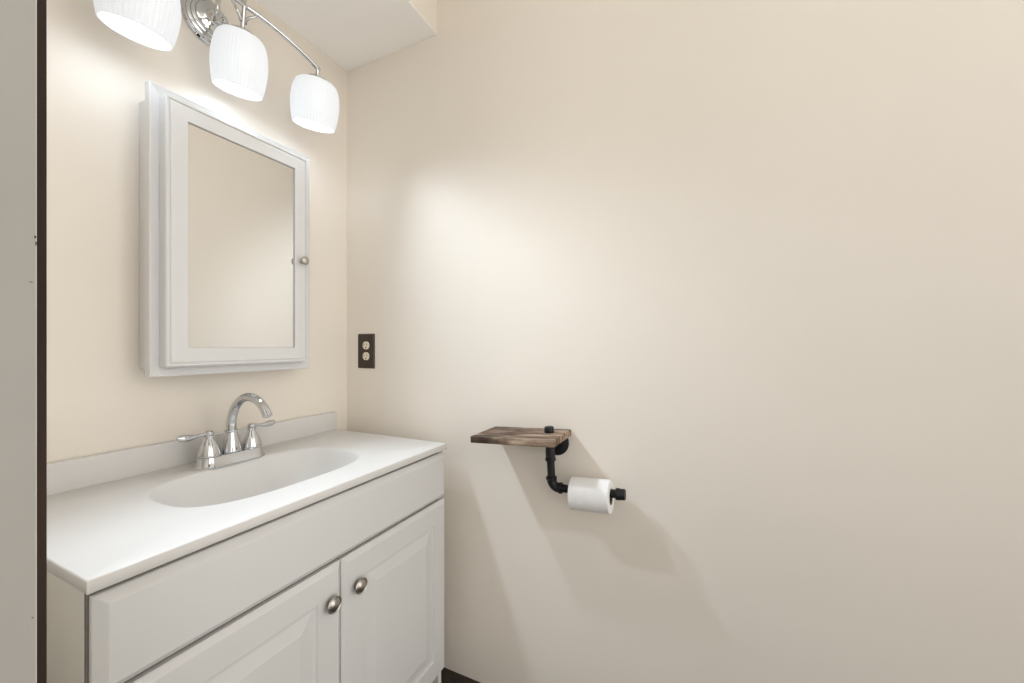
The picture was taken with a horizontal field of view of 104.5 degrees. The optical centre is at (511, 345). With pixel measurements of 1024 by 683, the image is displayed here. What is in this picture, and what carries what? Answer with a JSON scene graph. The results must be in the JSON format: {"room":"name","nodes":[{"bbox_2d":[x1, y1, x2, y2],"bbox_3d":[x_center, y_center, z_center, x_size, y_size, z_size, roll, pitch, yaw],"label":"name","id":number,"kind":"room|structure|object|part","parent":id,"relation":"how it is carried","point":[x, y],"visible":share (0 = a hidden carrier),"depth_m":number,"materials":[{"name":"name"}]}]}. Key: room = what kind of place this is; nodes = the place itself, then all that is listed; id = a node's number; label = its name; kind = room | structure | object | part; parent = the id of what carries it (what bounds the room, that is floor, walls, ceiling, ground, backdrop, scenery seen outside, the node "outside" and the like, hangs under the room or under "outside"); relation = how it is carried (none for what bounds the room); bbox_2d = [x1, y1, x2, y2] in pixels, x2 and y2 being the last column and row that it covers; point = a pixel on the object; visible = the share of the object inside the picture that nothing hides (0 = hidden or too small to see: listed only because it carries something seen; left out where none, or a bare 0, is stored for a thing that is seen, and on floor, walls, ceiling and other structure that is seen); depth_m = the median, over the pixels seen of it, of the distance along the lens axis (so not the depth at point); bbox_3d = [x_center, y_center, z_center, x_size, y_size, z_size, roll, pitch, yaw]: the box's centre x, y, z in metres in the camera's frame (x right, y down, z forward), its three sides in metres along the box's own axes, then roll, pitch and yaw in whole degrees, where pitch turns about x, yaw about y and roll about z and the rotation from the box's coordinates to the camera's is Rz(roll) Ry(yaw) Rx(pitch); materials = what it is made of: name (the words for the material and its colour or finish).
{"room":"bathroom","nodes":[
{"label":"bathroom","id":0,"kind":"room"},
{"bbox_2d":[47,0,346,462],"bbox_3d":[-0.859,-0.152,1.130,0.120,2.420,1.099,0,0,25],"label":"wall","id":1,"kind":"structure","parent":0,"point":[100,400],"depth_m":0.92,"materials":[{"name":"beige paint"}]},
{"bbox_2d":[47,412,336,495],"bbox_3d":[-0.808,0.279,1.071,0.020,0.082,0.794,0,0,25],"label":"backsplash","id":2,"kind":"structure","parent":1,"relation":"attached to","point":[71,474],"depth_m":0.94,"materials":[{"name":"white stone"}]},
{"bbox_2d":[93,0,338,133],"bbox_3d":[-0.719,-0.810,1.025,0.221,0.346,0.548,0,0,25],"label":"vanity light","id":3,"kind":"object","parent":1,"relation":"attached to","point":[238,60],"visible":1,"depth_m":1.01,"materials":[{"name":"white glass"}]},
{"bbox_3d":[-0.773,-0.720,0.821,0.061,0.110,0.060,0,0,25],"label":"bulb","id":4,"kind":"part","parent":3,"relation":"part of","materials":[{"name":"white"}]},
{"bbox_3d":[-0.771,-0.710,0.820,0.139,0.144,0.133,0,0,25],"label":"lamp shade","id":5,"kind":"part","parent":3,"relation":"part of","materials":[{"name":"white glass"}]},
{"bbox_3d":[-0.738,-0.927,1.031,0.115,0.112,0.020,0,0,19],"label":"stem","id":6,"kind":"part","parent":3,"relation":"part of","materials":[{"name":"silver metal"}]},
{"bbox_3d":[-0.714,-0.737,1.039,0.135,0.154,0.127,0,0,25],"label":"lamp shade","id":7,"kind":"part","parent":3,"relation":"part of","materials":[{"name":"white glass"}]},
{"bbox_2d":[230,6,253,34],"bbox_3d":[-0.700,-0.836,1.028,0.060,0.076,0.061,0,0,25],"label":"socket","id":8,"kind":"object","parent":3,"relation":"attached to","point":[242,17],"depth_m":1.02,"materials":[{"name":"silver metal"}]},
{"bbox_3d":[-0.593,-0.725,1.195,0.139,0.145,0.134,0,0,25],"label":"lamp shade","id":9,"kind":"part","parent":3,"relation":"part of","materials":[{"name":"white glass"}]},
{"bbox_2d":[310,66,326,80],"bbox_3d":[-0.582,-0.804,1.183,0.060,0.048,0.061,0,0,25],"label":"socket","id":10,"kind":"object","parent":3,"relation":"attached to","point":[317,68],"depth_m":1.17,"materials":[{"name":"silver metal"}]},
{"bbox_2d":[139,80,308,377],"bbox_3d":[-0.742,-0.260,1.076,0.135,0.664,0.402,0,0,25],"label":"upper cabinet","id":11,"kind":"object","parent":1,"relation":"attached to","point":[224,204],"visible":1,"depth_m":0.99,"materials":[{"name":"white wood"}]},
{"bbox_2d":[188,123,293,347],"bbox_3d":[-0.709,-0.260,1.059,0.002,0.531,0.272,0,0,25],"label":"mirror","id":12,"kind":"object","parent":11,"relation":"attached to","point":[241,193],"depth_m":1.04,"materials":[{"name":"mirror"}]},
{"bbox_3d":[-0.625,-0.255,1.193,0.024,0.025,0.025,0,0,25],"label":"knob","id":13,"kind":"part","parent":11,"relation":"part of","materials":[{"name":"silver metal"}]},
{"bbox_2d":[256,0,436,70],"bbox_3d":[-0.645,-1.033,0.962,0.411,0.003,0.979,0,0,25],"label":"ceiling","id":14,"kind":"structure","parent":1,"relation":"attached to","point":[353,34],"depth_m":1.27,"materials":[{"name":"paint"}]},
{"bbox_2d":[409,0,436,32],"bbox_3d":[-0.645,-1.198,0.962,0.411,0.328,0.979,0,0,25],"label":"soffit","id":15,"kind":"structure","parent":1,"relation":"attached to","point":[427,9],"depth_m":1.28,"materials":[{"name":"beige paint"}]},
{"bbox_2d":[441,667,480,682],"bbox_3d":[0.256,1.083,0.482,2.690,0.050,1.314,0,0,25],"label":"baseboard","id":16,"kind":"structure","parent":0,"point":[447,676],"depth_m":1.26,"materials":[{"name":"brown wood"}]},
{"bbox_2d":[47,451,443,682],"bbox_3d":[-0.584,0.689,0.968,0.508,0.738,0.790,0,0,25],"label":"vanity cabinet","id":17,"kind":"object","parent":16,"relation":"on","point":[346,586],"visible":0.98,"depth_m":0.77,"materials":[{"name":"white laminate"}]},
{"bbox_3d":[-0.463,0.733,0.694,0.018,0.524,0.393,0,0,25],"label":"door","id":18,"kind":"part","parent":17,"relation":"part of","materials":[{"name":"white wood"}]},
{"bbox_2d":[47,412,446,594],"bbox_3d":[-0.594,0.330,0.970,0.493,0.184,0.794,0,0,25],"label":"washbasin","id":19,"kind":"object","parent":17,"relation":"in","point":[113,517],"visible":0.9,"depth_m":0.84,"materials":[{"name":"white ceramic"}]},
{"bbox_2d":[176,393,275,469],"bbox_3d":[-0.718,0.210,1.007,0.197,0.181,0.205,0,0,-29],"label":"faucet","id":20,"kind":"object","parent":19,"relation":"on","point":[209,455],"visible":1,"depth_m":1.01,"materials":[{"name":"silver metal"}]},
{"bbox_3d":[-0.770,0.220,0.954,0.017,0.017,0.063,0,0,25],"label":"lever","id":21,"kind":"part","parent":20,"relation":"part of","materials":[{"name":"silver metal"}]},
{"bbox_3d":[-0.752,0.243,0.985,0.048,0.064,0.048,0,0,25],"label":"handle","id":22,"kind":"part","parent":20,"relation":"part of","materials":[{"name":"silver metal"}]},
{"bbox_3d":[-0.730,0.287,1.032,0.064,0.026,0.166,0,0,25],"label":"plate","id":23,"kind":"part","parent":20,"relation":"part of","materials":[{"name":"silver metal"}]},
{"bbox_3d":[-0.730,0.246,1.032,0.044,0.058,0.044,0,0,25],"label":"spout","id":24,"kind":"part","parent":20,"relation":"part of","materials":[{"name":"silver metal"}]},
{"bbox_3d":[-0.664,0.169,1.001,0.168,0.099,0.023,0,0,25],"label":"spout","id":25,"kind":"part","parent":20,"relation":"part of","materials":[{"name":"silver metal"}]},
{"bbox_3d":[-0.708,0.243,1.079,0.048,0.064,0.048,0,0,25],"label":"handle","id":26,"kind":"part","parent":20,"relation":"part of","materials":[{"name":"silver metal"}]},
{"bbox_3d":[-0.695,0.220,1.113,0.017,0.017,0.063,0,0,25],"label":"lever","id":27,"kind":"part","parent":20,"relation":"part of","materials":[{"name":"silver metal"}]},
{"bbox_3d":[-0.376,0.545,0.835,0.019,0.035,0.035,0,0,25],"label":"knob","id":28,"kind":"part","parent":17,"relation":"part of","materials":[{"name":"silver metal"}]},
{"bbox_3d":[-0.345,0.545,0.901,0.019,0.035,0.035,0,0,25],"label":"knob","id":29,"kind":"part","parent":17,"relation":"part of","materials":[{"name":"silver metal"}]},
{"bbox_3d":[-0.294,0.733,1.051,0.018,0.524,0.390,0,0,25],"label":"door","id":30,"kind":"part","parent":17,"relation":"part of","materials":[{"name":"white wood"}]},
{"bbox_2d":[347,0,1023,682],"bbox_3d":[0.566,-0.152,0.996,2.570,2.420,0.120,0,0,25],"label":"wall","id":31,"kind":"structure","parent":0,"point":[761,262],"depth_m":0.97,"materials":[{"name":"beige paint"}]},
{"bbox_2d":[358,334,374,368],"bbox_3d":[-0.533,0.020,1.445,0.079,0.126,0.009,0,0,25],"label":"wall outlet","id":32,"kind":"object","parent":31,"relation":"attached to","point":[366,342],"visible":1,"depth_m":1.44,"materials":[{"name":"brown plastic"}]},
{"bbox_2d":[363,342,368,348],"bbox_3d":[-0.530,0.000,1.441,0.031,0.028,0.003,0,0,25],"label":"receptacle","id":33,"kind":"object","parent":32,"relation":"attached to","point":[365,344],"depth_m":1.44,"materials":[{"name":"beige plastic"}]},
{"bbox_2d":[363,352,368,359],"bbox_3d":[-0.530,0.039,1.441,0.031,0.028,0.003,0,0,25],"label":"receptacle","id":34,"kind":"object","parent":32,"relation":"attached to","point":[365,354],"depth_m":1.44,"materials":[{"name":"beige plastic"}]},
{"bbox_2d":[470,426,625,500],"bbox_3d":[0.098,0.310,1.068,0.400,0.180,0.150,0,0,25],"label":"toilet paper holder","id":35,"kind":"object","parent":31,"relation":"attached to","point":[555,441],"visible":1,"depth_m":1.07,"materials":[{"name":"brown wood"}]},
{"bbox_2d":[470,426,570,447],"bbox_3d":[0.026,0.251,1.101,0.242,0.019,0.149,-3,-1,25],"label":"shelf","id":36,"kind":"object","parent":35,"relation":"attached to","point":[535,437],"depth_m":1.06,"materials":[{"name":"brown wood"}]},
{"bbox_3d":[0.199,0.381,1.040,0.152,0.021,0.021,-3,-1,25],"label":"arm","id":37,"kind":"part","parent":35,"relation":"part of","materials":[{"name":"black metal"}]},
{"bbox_2d":[568,476,613,513],"bbox_3d":[0.207,0.390,1.036,0.107,0.088,0.083,0,0,25],"label":"toilet paper roll","id":38,"kind":"object","parent":35,"relation":"hanging from","point":[584,494],"visible":0.94,"depth_m":1.01,"materials":[{"name":"paper"}]},
{"bbox_3d":[-0.764,-0.152,0.413,0.905,2.420,0.115,0,0,25],"label":"wall","id":39,"kind":"structure","parent":0,"visible":0},
{"bbox_2d":[0,0,46,682],"bbox_3d":[-0.383,-0.152,0.232,0.090,2.420,0.125,0,0,25],"label":"door frame","id":40,"kind":"structure","parent":39,"relation":"attached to","point":[18,243],"depth_m":0.26,"materials":[{"name":"grey paint"}]},
{"bbox_2d":[36,0,36,682],"bbox_3d":[-0.317,-0.152,0.265,0.001,2.420,0.001,0,0,25],"label":"caulk line","id":41,"kind":"structure","parent":39,"relation":"attached to","point":[36,0],"depth_m":0.27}
]}

